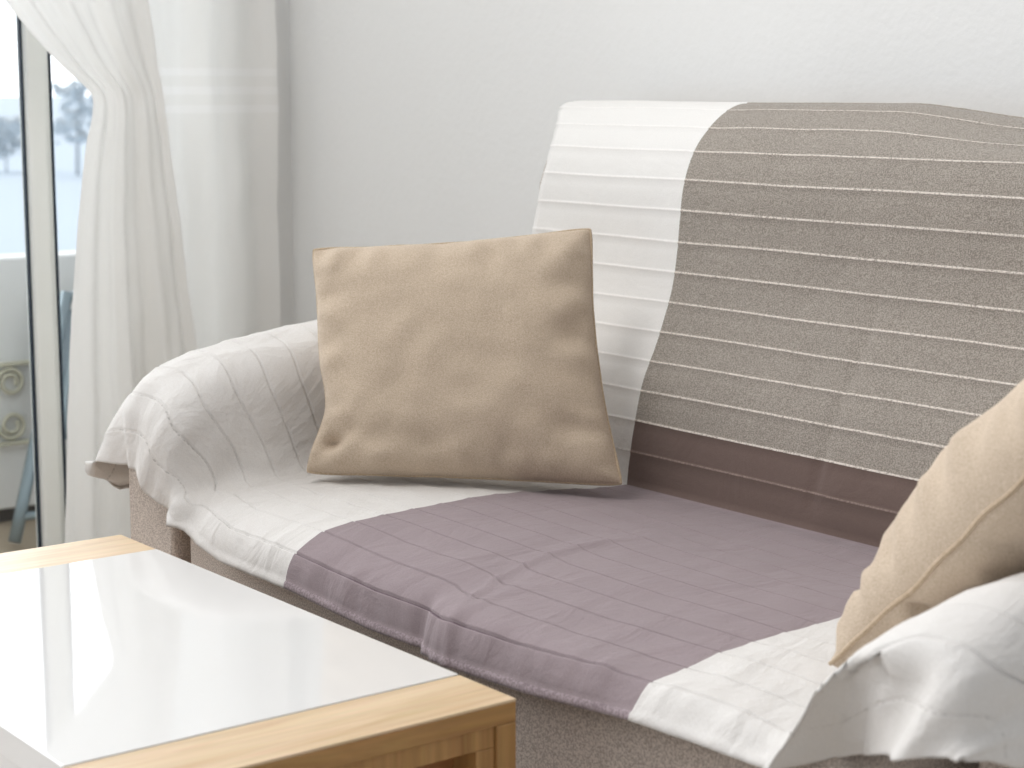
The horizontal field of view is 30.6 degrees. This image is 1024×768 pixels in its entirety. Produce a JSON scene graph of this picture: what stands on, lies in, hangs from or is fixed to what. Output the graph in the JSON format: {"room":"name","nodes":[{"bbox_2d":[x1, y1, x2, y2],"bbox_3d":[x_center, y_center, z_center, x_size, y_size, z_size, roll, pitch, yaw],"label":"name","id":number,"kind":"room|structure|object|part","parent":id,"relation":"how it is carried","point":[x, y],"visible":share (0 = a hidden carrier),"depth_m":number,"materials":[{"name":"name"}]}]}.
{"room":"living room","nodes":[
{"label":"living room","id":0,"kind":"room"},
{"bbox_2d":[276,0,293,326],"bbox_3d":[-2.187,-0.688,2.607,4.220,2.550,0.200,-7,11,-37],"label":"wall","id":1,"kind":"structure","parent":0,"point":[285,222],"depth_m":3.86,"materials":[{"name":"white paint"}]},
{"bbox_2d":[16,15,61,547],"bbox_3d":[-1.476,-0.617,3.085,1.470,2.220,0.044,-7,11,-37],"label":"door","id":2,"kind":"structure","parent":1,"relation":"in","point":[30,54],"depth_m":3.58,"materials":[{"name":"white plastic"}]},
{"bbox_2d":[43,47,65,543],"bbox_3d":[-0.784,-0.709,3.673,0.368,2.220,0.044,-7,11,-37],"label":"door","id":3,"kind":"structure","parent":1,"relation":"in","point":[47,57],"depth_m":3.64,"materials":[{"name":"white plastic"}]},
{"bbox_3d":[-1.622,-1.676,2.689,3.000,0.028,0.121,-7,11,-37],"label":"curtain rod","id":4,"kind":"object","parent":1,"relation":"attached to","visible":0},
{"bbox_2d":[5,0,197,542],"bbox_3d":[-0.952,-0.628,3.251,0.941,2.210,0.060,-7,11,-37],"label":"curtain","id":5,"kind":"object","parent":4,"relation":"hanging from","point":[131,315],"visible":0.64,"depth_m":3.48,"materials":[{"name":"white fabric"}]},
{"bbox_2d":[148,0,280,348],"bbox_3d":[-0.622,-0.684,3.608,0.385,2.210,0.043,-7,12,-40],"label":"curtain","id":6,"kind":"object","parent":4,"relation":"hanging from","point":[217,60],"visible":0.35,"depth_m":3.69,"materials":[{"name":"white fabric"}]},
{"bbox_2d":[288,0,1023,323],"bbox_3d":[1.046,-0.590,1.980,0.120,2.550,5.160,-7,11,-37],"label":"wall","id":7,"kind":"structure","parent":0,"point":[413,121],"depth_m":3.26,"materials":[{"name":"white paint"}]},
{"bbox_3d":[-0.609,0.913,0.793,4.220,0.050,4.960,-7,11,-37],"label":"floor","id":8,"kind":"structure","parent":0,"visible":0},
{"bbox_2d":[0,535,515,767],"bbox_3d":[-0.403,0.479,1.940,0.405,0.451,0.808,-7,11,-37],"label":"coffee table","id":9,"kind":"object","parent":8,"relation":"on","point":[117,651],"visible":1,"depth_m":1.75,"materials":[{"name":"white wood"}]},
{"bbox_3d":[-0.183,0.314,1.626,0.404,0.019,0.087,-7,11,-37],"label":"rail","id":10,"kind":"part","parent":9,"relation":"part of","materials":[{"name":"brown wood"}]},
{"bbox_3d":[-0.183,0.524,1.659,0.361,0.406,0.080,-7,11,-37],"label":"frame","id":11,"kind":"part","parent":9,"relation":"part of","materials":[{"name":"brown wood"}]},
{"bbox_3d":[-0.183,0.524,1.659,0.319,0.364,0.009,-7,11,-37],"label":"panel","id":12,"kind":"part","parent":9,"relation":"part of","materials":[{"name":"brown wood"}]},
{"bbox_2d":[129,157,1011,767],"bbox_3d":[0.245,0.163,2.273,0.836,0.971,1.498,-7,11,-37],"label":"sofa","id":13,"kind":"object","parent":8,"relation":"on","point":[549,734],"visible":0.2,"depth_m":1.87,"materials":[{"name":"beige fabric"}]},
{"bbox_3d":[-0.184,0.195,2.812,0.791,0.542,0.140,-7,11,-37],"label":"arm","id":14,"kind":"part","parent":13,"relation":"part of"},
{"bbox_3d":[0.013,0.342,2.503,0.680,0.346,0.600,-7,11,-37],"label":"seat","id":15,"kind":"part","parent":13,"relation":"part of","materials":[{"name":"fabric"}]},
{"bbox_2d":[85,100,1023,767],"bbox_3d":[0.202,-0.041,2.250,0.953,0.588,1.681,-7,11,-37],"label":"throw","id":16,"kind":"object","parent":13,"relation":"on","point":[799,307],"visible":0.86,"depth_m":2.29,"materials":[{"name":"white fabric"}]},
{"bbox_2d":[307,228,621,485],"bbox_3d":[-0.065,-0.043,2.529,0.441,0.328,0.190,1,9,7],"label":"cushion","id":17,"kind":"object","parent":16,"relation":"on","point":[474,359],"visible":1,"depth_m":2.48,"materials":[{"name":"beige fabric"}]},
{"bbox_2d":[828,379,1023,667],"bbox_3d":[0.513,0.097,1.668,0.394,0.325,0.322,-7,11,-37],"label":"cushion","id":18,"kind":"object","parent":16,"relation":"on","point":[960,529],"visible":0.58,"depth_m":1.57,"materials":[{"name":"beige fabric"}]},
{"bbox_3d":[0.374,0.417,2.029,0.696,0.346,0.581,-7,11,-37],"label":"seat","id":19,"kind":"part","parent":13,"relation":"part of","materials":[{"name":"beige fabric"}]},
{"bbox_3d":[0.699,0.375,1.776,0.680,0.507,0.114,-7,11,-37],"label":"arm","id":20,"kind":"part","parent":13,"relation":"part of"},
{"label":"outside","id":21,"kind":"structure","parent":0,"visible":0},
{"bbox_2d":[0,519,36,552],"bbox_3d":[-1.433,0.428,4.262,6.400,0.070,1.190,-7,11,-37],"label":"floor","id":22,"kind":"structure","parent":21,"point":[29,538],"depth_m":4.44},
{"bbox_2d":[0,505,35,521],"bbox_3d":[-1.598,0.356,4.384,6.300,0.035,0.080,-7,11,-37],"label":"plinth","id":23,"kind":"object","parent":22,"relation":"on","point":[6,515],"depth_m":4.61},
{"bbox_2d":[0,250,75,509],"bbox_3d":[-1.598,0.035,4.333,6.300,0.615,0.120,-7,11,-37],"label":"parapet","id":24,"kind":"object","parent":22,"relation":"on","point":[14,337],"depth_m":4.55,"materials":[{"name":"white paint"}]},
{"bbox_2d":[0,360,29,446],"bbox_3d":[-1.431,0.073,4.378,0.650,0.205,0.014,-7,11,-37],"label":"grille","id":25,"kind":"object","parent":24,"relation":"attached to","point":[22,362],"visible":0.91,"depth_m":4.54,"materials":[{"name":"metal"}]},
{"bbox_2d":[8,291,72,543],"bbox_3d":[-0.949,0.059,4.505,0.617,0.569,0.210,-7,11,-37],"label":"garden chair","id":26,"kind":"object","parent":22,"relation":"on","point":[21,514],"visible":0.15,"depth_m":4.37,"materials":[{"name":"blue metal"}]},
{"bbox_3d":[-1.067,0.124,4.414,0.024,0.468,0.258,1,9,5],"label":"leg","id":27,"kind":"part","parent":26,"relation":"part of","materials":[{"name":"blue metal"}]},
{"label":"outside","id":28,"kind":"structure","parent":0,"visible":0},
{"bbox_2d":[0,96,92,253],"bbox_3d":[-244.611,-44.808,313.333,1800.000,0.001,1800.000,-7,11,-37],"label":"ground","id":29,"kind":"structure","parent":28,"point":[68,184],"depth_m":82.88,"materials":[{"name":"snow"}]},
{"bbox_2d":[0,114,20,171],"bbox_3d":[-27.514,-13.100,101.650,3.282,3.118,3.261,-7,11,-37],"label":"tree","id":30,"kind":"object","parent":29,"relation":"on","point":[7,135],"visible":0.79,"depth_m":100.64,"materials":[{"name":"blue plant"}]},
{"bbox_2d":[52,79,92,174],"bbox_3d":[-22.842,-13.489,97.799,2.687,5.083,2.782,-7,11,-37],"label":"tree","id":31,"kind":"object","parent":29,"relation":"on","point":[76,92],"visible":0.7,"depth_m":97.07,"materials":[{"name":"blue plant"}]},
{"bbox_3d":[-22.757,-14.259,97.641,2.447,3.512,2.694,-1,9,-7],"label":"crown","id":32,"kind":"part","parent":31,"relation":"part of","materials":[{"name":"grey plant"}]}
]}

